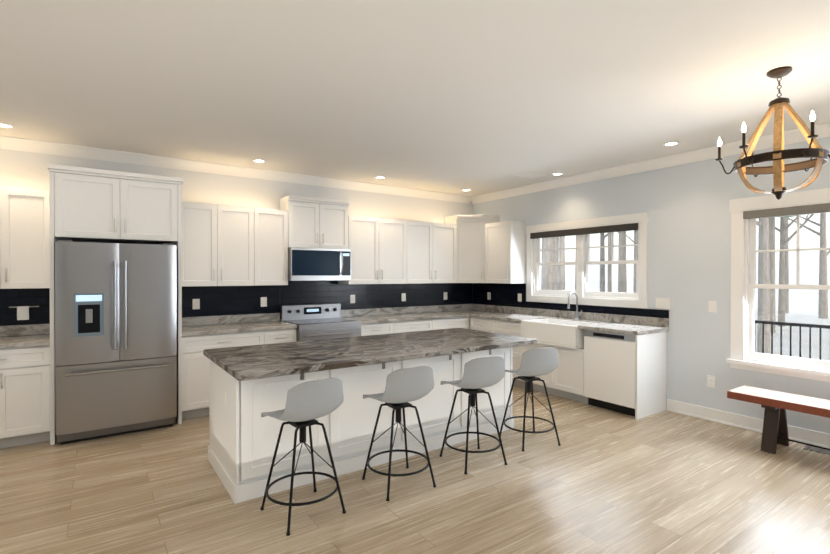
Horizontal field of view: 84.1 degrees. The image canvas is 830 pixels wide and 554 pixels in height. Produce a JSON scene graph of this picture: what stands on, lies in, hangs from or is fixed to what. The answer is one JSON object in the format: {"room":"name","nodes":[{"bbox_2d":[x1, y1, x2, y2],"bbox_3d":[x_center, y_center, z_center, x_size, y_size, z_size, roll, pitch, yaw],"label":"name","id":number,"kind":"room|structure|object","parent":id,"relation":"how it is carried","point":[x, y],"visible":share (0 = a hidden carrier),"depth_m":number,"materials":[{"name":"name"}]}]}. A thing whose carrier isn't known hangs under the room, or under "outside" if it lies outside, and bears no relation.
{"room":"kitchen","nodes":[
{"label":"kitchen","id":0,"kind":"room"},
{"bbox_2d":[0,149,472,320],"bbox_3d":[-2.771,0.076,5.218,9.300,2.790,0.150,0,0,-35],"label":"wall","id":1,"kind":"structure","parent":0,"point":[25,170],"depth_m":5.56,"materials":[{"name":"white paint"}]},
{"bbox_2d":[0,288,49,325],"bbox_3d":[-4.484,0.284,3.934,2.220,0.354,0.011,0,0,-35],"label":"tile backsplash","id":2,"kind":"structure","parent":1,"relation":"attached to","point":[40,298],"depth_m":4.44,"materials":[{"name":"black tile"}]},
{"bbox_2d":[9,306,38,319],"bbox_3d":[-3.744,0.344,4.411,0.220,0.132,0.046,0,0,-35],"label":"towel rail","id":3,"kind":"object","parent":2,"relation":"attached to","point":[22,312],"visible":0.96,"depth_m":4.39,"materials":[{"name":"white fabric"}]},
{"bbox_2d":[0,188,49,288],"bbox_3d":[-3.775,-0.347,4.215,0.728,0.905,0.352,0,0,-35],"label":"upper cabinet","id":4,"kind":"object","parent":1,"relation":"attached to","point":[24,243],"visible":0.94,"depth_m":4.20,"materials":[{"name":"white wood"}]},
{"bbox_2d":[182,202,253,286],"bbox_3d":[-2.284,-0.351,5.247,0.803,0.905,0.352,0,0,-35],"label":"upper cabinet","id":5,"kind":"object","parent":1,"relation":"attached to","point":[217,245],"visible":0.94,"depth_m":5.13,"materials":[{"name":"white wood"}]},
{"bbox_2d":[0,135,471,202],"bbox_3d":[-2.740,-1.265,5.091,8.913,0.104,0.085,0,0,-35],"label":"crown molding","id":6,"kind":"structure","parent":1,"relation":"attached to","point":[34,146],"depth_m":5.30,"materials":[{"name":"white wood"}]},
{"bbox_2d":[254,208,287,285],"bbox_3d":[-1.787,-0.352,5.591,0.403,0.905,0.352,0,0,-35],"label":"upper cabinet","id":7,"kind":"object","parent":1,"relation":"attached to","point":[270,247],"visible":0.96,"depth_m":5.48,"materials":[{"name":"white wood"}]},
{"bbox_2d":[280,195,349,248],"bbox_3d":[-1.287,-0.676,5.934,0.808,0.630,0.354,0,0,-35],"label":"upper cabinet","id":8,"kind":"object","parent":1,"relation":"attached to","point":[313,222],"visible":0.85,"depth_m":5.79,"materials":[{"name":"white wood"}]},
{"bbox_2d":[288,247,350,280],"bbox_3d":[-1.257,-0.159,5.893,0.804,0.403,0.459,0,0,-35],"label":"microwave","id":9,"kind":"object","parent":8,"relation":"attached to","point":[310,264],"visible":1,"depth_m":5.72,"materials":[{"name":"silver metal"}]},
{"bbox_2d":[182,280,472,318],"bbox_3d":[-0.874,0.289,6.432,4.472,0.494,0.011,0,0,-35],"label":"tile backsplash","id":10,"kind":"structure","parent":1,"relation":"attached to","point":[225,300],"depth_m":6.12,"materials":[{"name":"black tile"}]},
{"bbox_2d":[193,299,199,308],"bbox_3d":[-2.513,0.311,5.286,0.075,0.118,0.007,0,0,-35],"label":"electrical outlet","id":11,"kind":"object","parent":10,"relation":"attached to","point":[196,303],"visible":1,"depth_m":5.29,"materials":[{"name":"white plastic"}]},
{"bbox_2d":[261,297,266,306],"bbox_3d":[-1.880,0.309,5.724,0.075,0.118,0.007,0,0,-35],"label":"electrical outlet","id":12,"kind":"object","parent":10,"relation":"attached to","point":[263,301],"visible":1,"depth_m":5.72,"materials":[{"name":"white plastic"}]},
{"bbox_2d":[350,295,354,302],"bbox_3d":[-0.869,0.307,6.424,0.075,0.118,0.007,0,0,-35],"label":"electrical outlet","id":13,"kind":"object","parent":10,"relation":"attached to","point":[352,298],"visible":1,"depth_m":6.42,"materials":[{"name":"white plastic"}]},
{"bbox_2d":[402,293,405,300],"bbox_3d":[-0.170,0.305,6.907,0.075,0.118,0.007,0,0,-35],"label":"electrical outlet","id":14,"kind":"object","parent":10,"relation":"attached to","point":[403,296],"visible":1,"depth_m":6.91,"materials":[{"name":"white plastic"}]},
{"bbox_2d":[338,216,406,283],"bbox_3d":[-0.576,-0.356,6.428,0.918,0.905,0.352,0,0,-35],"label":"upper cabinet","id":15,"kind":"object","parent":1,"relation":"attached to","point":[377,247],"visible":0.96,"depth_m":6.30,"materials":[{"name":"white wood"}]},
{"bbox_2d":[407,221,456,283],"bbox_3d":[0.183,-0.358,6.953,0.923,0.905,0.352,0,0,-35],"label":"upper cabinet","id":16,"kind":"object","parent":1,"relation":"attached to","point":[431,252],"visible":0.92,"depth_m":6.82,"materials":[{"name":"white wood"}]},
{"bbox_2d":[444,214,498,282],"bbox_3d":[0.893,-0.432,7.281,0.621,1.050,0.621,0,0,-35],"label":"upper cabinet","id":17,"kind":"object","parent":1,"relation":"attached to","point":[470,248],"visible":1,"depth_m":7.07,"materials":[{"name":"white wood"}]},
{"bbox_2d":[0,385,829,553],"bbox_3d":[-0.282,1.516,1.626,9.300,0.060,8.900,0,0,-35],"label":"floor","id":18,"kind":"structure","parent":0,"point":[599,480],"depth_m":3.09,"materials":[{"name":"brown wood"}]},
{"bbox_2d":[0,345,49,448],"bbox_3d":[-3.691,1.039,4.109,0.718,0.874,0.632,0,0,-35],"label":"base cabinet","id":19,"kind":"object","parent":18,"relation":"on","point":[24,395],"visible":0.9,"depth_m":3.99,"materials":[{"name":"white wood"}]},
{"bbox_2d":[47,164,182,444],"bbox_3d":[-2.948,0.244,4.582,1.065,2.460,0.694,0,0,-35],"label":"surround","id":20,"kind":"object","parent":18,"relation":"on","point":[96,205],"visible":0.98,"depth_m":4.29,"materials":[{"name":"white"}]},
{"bbox_2d":[55,240,176,444],"bbox_3d":[-2.901,0.574,4.502,0.940,1.800,0.812,0,0,-35],"label":"fridge","id":21,"kind":"object","parent":18,"relation":"on","point":[115,338],"visible":1,"depth_m":4.20,"materials":[{"name":"silver metal"}]},
{"bbox_2d":[182,331,263,418],"bbox_3d":[-2.192,1.035,5.145,0.833,0.874,0.632,0,0,-35],"label":"base cabinet","id":22,"kind":"object","parent":18,"relation":"on","point":[195,381],"visible":0.31,"depth_m":4.79,"materials":[{"name":"white wood"}]},
{"bbox_2d":[182,313,296,335],"bbox_3d":[-2.038,0.526,5.249,1.208,0.140,0.634,0,0,-35],"label":"countertop","id":23,"kind":"structure","parent":22,"relation":"on","point":[204,325],"depth_m":5.28,"materials":[{"name":"stone"}]},
{"bbox_2d":[263,329,295,343],"bbox_3d":[-1.695,1.034,5.490,0.373,0.874,0.632,0,0,-35],"label":"base cabinet","id":24,"kind":"object","parent":18,"relation":"on","point":[279,336],"visible":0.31,"depth_m":5.25,"materials":[{"name":"white wood"}]},
{"bbox_2d":[260,378,345,535],"bbox_3d":[-0.708,1.046,2.908,0.452,0.870,0.454,0,0,-41],"label":"stool","id":25,"kind":"object","parent":18,"relation":"on","point":[308,403],"visible":1,"depth_m":2.78,"materials":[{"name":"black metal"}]},
{"bbox_2d":[281,304,360,341],"bbox_3d":[-1.167,0.917,5.767,0.804,1.105,0.717,0,0,-35],"label":"range","id":26,"kind":"object","parent":18,"relation":"on","point":[318,321],"visible":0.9,"depth_m":5.71,"materials":[{"name":"silver metal"}]},
{"bbox_2d":[208,347,513,503],"bbox_3d":[-0.313,1.052,4.042,2.604,0.849,1.052,0,0,-35],"label":"kitchen island","id":27,"kind":"object","parent":18,"relation":"on","point":[244,434],"visible":0.48,"depth_m":3.48,"materials":[{"name":"white wood"}]},
{"bbox_2d":[203,328,536,380],"bbox_3d":[-0.280,0.606,4.028,2.710,0.040,1.155,0,0,-35],"label":"island countertop","id":28,"kind":"structure","parent":27,"relation":"on","point":[244,363],"depth_m":3.68,"materials":[{"name":"stone"}]},
{"bbox_2d":[361,322,392,335],"bbox_3d":[-0.663,1.031,6.204,0.513,0.874,0.632,0,0,-35],"label":"base cabinet","id":29,"kind":"object","parent":18,"relation":"on","point":[376,328],"visible":0.17,"depth_m":5.98,"materials":[{"name":"white wood"}]},
{"bbox_2d":[362,366,435,500],"bbox_3d":[-0.119,1.044,3.304,0.452,0.870,0.454,0,0,-32],"label":"stool","id":30,"kind":"object","parent":18,"relation":"on","point":[404,387],"visible":1,"depth_m":3.16,"materials":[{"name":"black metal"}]},
{"bbox_2d":[392,319,431,332],"bbox_3d":[-0.184,1.030,6.535,0.648,0.874,0.632,0,0,-35],"label":"base cabinet","id":31,"kind":"object","parent":18,"relation":"on","point":[411,326],"visible":0.21,"depth_m":6.29,"materials":[{"name":"white wood"}]},
{"bbox_2d":[431,317,468,329],"bbox_3d":[0.363,1.028,6.913,0.678,0.874,0.632,0,0,-35],"label":"base cabinet","id":32,"kind":"object","parent":18,"relation":"on","point":[450,323],"visible":0.25,"depth_m":6.67,"materials":[{"name":"white wood"}]},
{"bbox_2d":[341,304,472,323],"bbox_3d":[0.091,0.521,6.719,2.340,0.140,0.638,0,0,-35],"label":"countertop","id":33,"kind":"structure","parent":32,"relation":"on","point":[395,314],"depth_m":6.66,"materials":[{"name":"stone"}]},
{"bbox_2d":[469,304,668,334],"bbox_3d":[1.626,0.523,6.215,0.634,0.140,3.214,0,0,-35],"label":"countertop","id":34,"kind":"structure","parent":32,"relation":"on","point":[628,324],"depth_m":5.82,"materials":[{"name":"stone"}]},
{"bbox_2d":[521,318,595,348],"bbox_3d":[1.831,0.697,5.784,0.540,0.265,0.830,0,0,-35],"label":"farmhouse sink","id":35,"kind":"object","parent":34,"relation":"in","point":[560,333],"visible":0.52,"depth_m":5.61,"materials":[{"name":"white ceramic"}]},
{"bbox_2d":[567,292,581,319],"bbox_3d":[2.050,0.370,5.902,0.221,0.366,0.108,0,0,-35],"label":"faucet","id":36,"kind":"object","parent":34,"relation":"on","point":[577,314],"visible":1,"depth_m":5.95,"materials":[{"name":"silver metal"}]},
{"bbox_2d":[439,356,506,473],"bbox_3d":[0.465,1.043,3.708,0.452,0.870,0.454,0,0,-27],"label":"stool","id":37,"kind":"object","parent":18,"relation":"on","point":[481,372],"visible":1,"depth_m":3.56,"materials":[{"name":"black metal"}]},
{"bbox_2d":[470,317,494,332],"bbox_3d":[1.196,1.028,6.840,0.632,0.874,0.496,0,0,-35],"label":"base cabinet","id":38,"kind":"object","parent":18,"relation":"on","point":[482,324],"visible":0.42,"depth_m":6.67,"materials":[{"name":"white wood"}]},
{"bbox_2d":[494,320,524,386],"bbox_3d":[1.495,1.030,6.407,0.632,0.874,0.553,0,0,-35],"label":"base cabinet","id":39,"kind":"object","parent":18,"relation":"on","point":[512,328],"visible":0.23,"depth_m":6.18,"materials":[{"name":"white wood"}]},
{"bbox_2d":[500,347,560,451],"bbox_3d":[1.026,1.041,4.145,0.452,0.870,0.454,0,0,-21],"label":"stool","id":40,"kind":"object","parent":18,"relation":"on","point":[539,361],"visible":0.96,"depth_m":3.99,"materials":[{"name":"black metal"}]},
{"bbox_2d":[524,343,587,403],"bbox_3d":[1.909,1.152,5.809,0.632,0.635,0.898,0,0,-35],"label":"base cabinet","id":41,"kind":"object","parent":18,"relation":"on","point":[564,378],"visible":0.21,"depth_m":5.49,"materials":[{"name":"white wood"}]},
{"bbox_2d":[584,330,634,415],"bbox_3d":[2.342,1.038,5.186,0.572,0.868,0.606,0,0,-35],"label":"dishwasher","id":42,"kind":"object","parent":18,"relation":"on","point":[609,370],"visible":0.58,"depth_m":5.01,"materials":[{"name":"white plastic"}]},
{"bbox_2d":[635,331,666,418],"bbox_3d":[2.536,1.036,4.933,0.599,0.874,0.020,0,0,-35],"label":"base cabinet","id":43,"kind":"object","parent":18,"relation":"on","point":[651,374],"visible":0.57,"depth_m":4.90,"materials":[{"name":"white wood"}]},
{"bbox_2d":[727,386,829,453],"bbox_3d":[3.618,1.250,3.229,0.360,0.459,2.400,0,0,-35],"label":"bench","id":44,"kind":"object","parent":18,"relation":"on","point":[776,405],"visible":1,"depth_m":3.89,"materials":[{"name":"brown"}]},
{"bbox_2d":[803,445,829,454],"bbox_3d":[3.472,1.474,3.863,0.120,0.006,0.308,0,0,-35],"label":"floor vent","id":45,"kind":"object","parent":18,"relation":"in","point":[807,447],"visible":0.88,"depth_m":3.92,"materials":[{"name":"silver metal"}]},
{"bbox_2d":[0,0,829,196],"bbox_3d":[-0.282,-1.344,1.614,9.300,0.080,8.900,0,0,-35],"label":"ceiling","id":46,"kind":"structure","parent":0,"point":[478,97],"depth_m":3.07,"materials":[{"name":"white paint"}]},
{"bbox_2d":[0,123,14,128],"bbox_3d":[-3.565,-1.311,3.988,0.150,0.004,0.150,0,0,-35],"label":"recessed light","id":47,"kind":"object","parent":46,"relation":"in","point":[4,125],"visible":1,"depth_m":4.01,"materials":[{"name":"white"}]},
{"bbox_2d":[252,159,265,162],"bbox_3d":[-1.773,-1.316,5.228,0.150,0.004,0.150,0,0,-35],"label":"recessed light","id":48,"kind":"object","parent":46,"relation":"in","point":[259,161],"visible":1,"depth_m":5.24,"materials":[{"name":"white"}]},
{"bbox_2d":[514,172,546,178],"bbox_3d":[1.510,-1.318,5.967,0.340,0.006,0.280,0,0,-35],"label":"ceiling vent","id":49,"kind":"object","parent":46,"relation":"in","point":[531,175],"visible":1,"depth_m":5.96,"materials":[{"name":"white metal"}]},
{"bbox_2d":[663,142,679,145],"bbox_3d":[2.530,-1.313,4.545,0.150,0.004,0.150,0,0,-35],"label":"recessed light","id":50,"kind":"object","parent":46,"relation":"in","point":[671,144],"visible":1,"depth_m":4.53,"materials":[{"name":"white"}]},
{"bbox_2d":[715,66,829,199],"bbox_3d":[2.314,-0.899,2.926,0.666,0.820,0.667,0,0,-35],"label":"chandelier","id":51,"kind":"object","parent":46,"relation":"hanging from","point":[777,156],"visible":1,"depth_m":2.88,"materials":[{"name":"brown wood"}]},
{"bbox_2d":[473,137,829,433],"bbox_3d":[3.481,0.081,4.223,0.150,2.790,8.600,0,0,-35],"label":"wall","id":52,"kind":"structure","parent":0,"point":[685,207],"depth_m":4.87,"materials":[{"name":"white paint"}]},
{"bbox_2d":[485,221,525,283],"bbox_3d":[1.333,-0.358,6.882,0.352,0.905,0.538,0,0,-35],"label":"upper cabinet","id":53,"kind":"object","parent":52,"relation":"attached to","point":[505,252],"visible":1,"depth_m":6.72,"materials":[{"name":"white wood"}]},
{"bbox_2d":[473,283,668,317],"bbox_3d":[1.885,0.274,6.386,0.011,0.354,3.202,0,0,-35],"label":"tile backsplash","id":54,"kind":"structure","parent":52,"relation":"attached to","point":[504,294],"depth_m":6.79,"materials":[{"name":"black tile"}]},
{"bbox_2d":[487,292,490,299],"bbox_3d":[1.186,0.303,7.379,0.007,0.118,0.075,0,0,-35],"label":"electrical outlet","id":55,"kind":"object","parent":54,"relation":"attached to","point":[488,295],"visible":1,"depth_m":7.37,"materials":[{"name":"white plastic"}]},
{"bbox_2d":[518,293,521,301],"bbox_3d":[1.556,0.305,6.845,0.007,0.118,0.075,0,0,-35],"label":"electrical outlet","id":56,"kind":"object","parent":54,"relation":"attached to","point":[520,297],"visible":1,"depth_m":6.83,"materials":[{"name":"white plastic"}]},
{"bbox_2d":[526,212,647,308],"bbox_3d":[2.197,-0.192,6.037,0.156,1.100,1.809,0,0,-35],"label":"kitchen window","id":57,"kind":"structure","parent":52,"relation":"in","point":[637,299],"depth_m":5.97,"materials":[{"name":"white"}]},
{"bbox_2d":[530,223,637,238],"bbox_3d":[2.125,-0.588,5.985,0.028,0.082,1.595,0,0,-35],"label":"roller blind","id":58,"kind":"object","parent":57,"relation":"attached to","point":[603,229],"visible":1,"depth_m":5.87,"materials":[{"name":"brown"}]},
{"bbox_2d":[471,122,829,203],"bbox_3d":[3.384,-1.262,4.150,0.085,0.104,8.600,0,0,-35],"label":"crown molding","id":59,"kind":"structure","parent":52,"relation":"attached to","point":[822,130],"depth_m":5.14,"materials":[{"name":"white wood"}]},
{"bbox_2d":[656,298,670,308],"bbox_3d":[2.761,0.294,5.125,0.007,0.118,0.165,0,0,-35],"label":"light switch","id":60,"kind":"object","parent":52,"relation":"attached to","point":[663,303],"visible":1,"depth_m":5.12,"materials":[{"name":"white plastic"}]},
{"bbox_2d":[707,375,714,387],"bbox_3d":[3.040,1.073,4.725,0.007,0.118,0.075,0,0,-35],"label":"electrical outlet","id":61,"kind":"object","parent":52,"relation":"attached to","point":[710,381],"visible":1,"depth_m":4.72,"materials":[{"name":"white plastic"}]},
{"bbox_2d":[708,301,716,312],"bbox_3d":[3.046,0.303,4.713,0.007,0.118,0.075,0,0,-35],"label":"light switch","id":62,"kind":"object","parent":52,"relation":"attached to","point":[712,306],"visible":1,"depth_m":4.71,"materials":[{"name":"white plastic"}]},
{"bbox_2d":[667,399,829,448],"bbox_3d":[4.319,1.418,2.863,0.024,0.125,5.400,0,0,-35],"label":"baseboard","id":63,"kind":"structure","parent":52,"relation":"attached to","point":[817,438],"depth_m":4.51,"materials":[{"name":"white wood"}]},
{"bbox_2d":[726,188,829,381],"bbox_3d":[3.921,0.071,3.521,0.185,1.665,2.665,0,0,-35],"label":"dining room window","id":64,"kind":"structure","parent":52,"relation":"in","point":[744,355],"depth_m":4.41,"materials":[{"name":"white"}]},
{"bbox_2d":[743,203,829,218],"bbox_3d":[3.860,-0.593,3.477,0.028,0.072,2.385,0,0,-35],"label":"roller blind","id":65,"kind":"object","parent":64,"relation":"attached to","point":[807,209],"visible":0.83,"depth_m":4.16,"materials":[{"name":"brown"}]},
{"label":"outside","id":66,"kind":"structure","parent":0,"visible":0},
{"bbox_2d":[565,289,829,360],"bbox_3d":[28.398,2.474,29.741,69.840,0.200,85.000,0,0,-35],"label":"ground","id":67,"kind":"structure","parent":66,"point":[801,317],"depth_m":21.11,"materials":[{"name":"white snow"}]},
{"bbox_2d":[541,237,552,289],"bbox_3d":[3.804,-5.584,13.510,5.848,16.145,5.362,0,0,-35],"label":"tree","id":68,"kind":"object","parent":67,"relation":"on","point":[546,243],"depth_m":13.81,"materials":[{"name":"grey plant"}]},
{"bbox_2d":[553,237,555,289],"bbox_3d":[3.427,-3.668,15.467,3.528,12.304,4.878,0,0,-35],"label":"tree","id":69,"kind":"object","parent":67,"relation":"on","point":[554,266],"depth_m":15.48,"materials":[{"name":"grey plant"}]},
{"bbox_2d":[556,236,564,290],"bbox_3d":[3.071,-4.412,11.988,6.022,13.813,4.940,0,0,-35],"label":"tree","id":70,"kind":"object","parent":67,"relation":"on","point":[560,270],"depth_m":12.01,"materials":[{"name":"grey plant"}]},
{"bbox_2d":[600,233,607,291],"bbox_3d":[13.135,-4.350,31.509,4.895,13.541,4.607,0,0,-35],"label":"tree","id":71,"kind":"object","parent":67,"relation":"on","point":[602,268],"depth_m":31.07,"materials":[{"name":"grey plant"}]},
{"bbox_2d":[608,232,611,291],"bbox_3d":[8.407,-4.530,21.681,3.596,13.974,3.393,0,0,-35],"label":"tree","id":72,"kind":"object","parent":67,"relation":"on","point":[609,266],"depth_m":21.49,"materials":[{"name":"grey plant"}]},
{"bbox_2d":[617,231,625,292],"bbox_3d":[8.501,-4.459,20.424,5.070,13.848,3.112,0,0,-35],"label":"tree","id":73,"kind":"object","parent":67,"relation":"on","point":[621,270],"depth_m":19.50,"materials":[{"name":"grey plant"}]},
{"bbox_2d":[633,230,635,292],"bbox_3d":[13.681,-3.374,27.544,5.878,11.614,6.639,0,0,-35],"label":"tree","id":74,"kind":"object","parent":67,"relation":"on","point":[634,259],"depth_m":27.80,"materials":[{"name":"grey plant"}]},
{"bbox_2d":[635,230,637,292],"bbox_3d":[9.292,-3.699,17.435,2.961,12.347,4.708,0,0,-35],"label":"tree","id":75,"kind":"object","parent":67,"relation":"on","point":[636,254],"depth_m":17.92,"materials":[{"name":"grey plant"}]},
{"bbox_2d":[757,218,759,352],"bbox_3d":[10.396,-3.712,14.751,7.213,12.392,6.351,0,0,-35],"label":"tree","id":76,"kind":"object","parent":67,"relation":"on","point":[759,283],"depth_m":14.04,"materials":[{"name":"grey plant"}]},
{"bbox_2d":[756,218,770,353],"bbox_3d":[10.727,-3.881,13.534,4.862,12.743,4.834,0,0,-35],"label":"tree","id":77,"kind":"object","parent":67,"relation":"on","point":[764,280],"depth_m":13.52,"materials":[{"name":"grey plant"}]},
{"bbox_2d":[769,217,775,332],"bbox_3d":[15.774,-5.168,18.966,5.793,15.268,5.719,0,0,-35],"label":"tree","id":78,"kind":"object","parent":67,"relation":"on","point":[772,244],"depth_m":19.82,"materials":[{"name":"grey plant"}]},
{"bbox_2d":[785,218,788,312],"bbox_3d":[24.322,-4.710,30.022,6.578,14.265,6.594,0,0,-35],"label":"tree","id":79,"kind":"object","parent":67,"relation":"on","point":[787,276],"depth_m":29.98,"materials":[{"name":"grey plant"}]},
{"bbox_2d":[775,214,813,326],"bbox_3d":[17.697,-2.641,22.006,4.659,10.202,4.748,0,0,-35],"label":"tree","id":80,"kind":"object","parent":67,"relation":"on","point":[782,277],"depth_m":22.22,"materials":[{"name":"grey plant"}]},
{"bbox_2d":[786,213,829,318],"bbox_3d":[24.090,-2.786,27.572,4.456,10.443,4.168,0,0,-35],"label":"tree","id":81,"kind":"object","parent":67,"relation":"on","point":[824,255],"depth_m":26.52,"materials":[{"name":"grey plant"}]},
{"bbox_3d":[5.532,2.038,3.643,2.545,0.880,6.100,0,0,-35],"label":"deck","id":82,"kind":"object","parent":67,"relation":"on","visible":0},
{"bbox_2d":[754,320,829,359],"bbox_3d":[6.518,1.085,4.310,0.060,1.020,6.140,0,0,-35],"label":"railing","id":83,"kind":"object","parent":82,"relation":"on","point":[772,323],"depth_m":6.29,"materials":[{"name":"black metal"}]},
{"bbox_3d":[-4.295,1.041,3.690,0.748,0.874,0.632,0,0,-35],"label":"base cabinet","id":84,"kind":"object","parent":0,"visible":0},
{"bbox_2d":[0,324,49,348],"bbox_3d":[-4.307,0.533,3.679,2.220,0.140,0.634,0,0,-35],"label":"countertop","id":85,"kind":"structure","parent":84,"relation":"on","point":[16,336],"depth_m":4.33,"materials":[{"name":"stone"}]}
]}

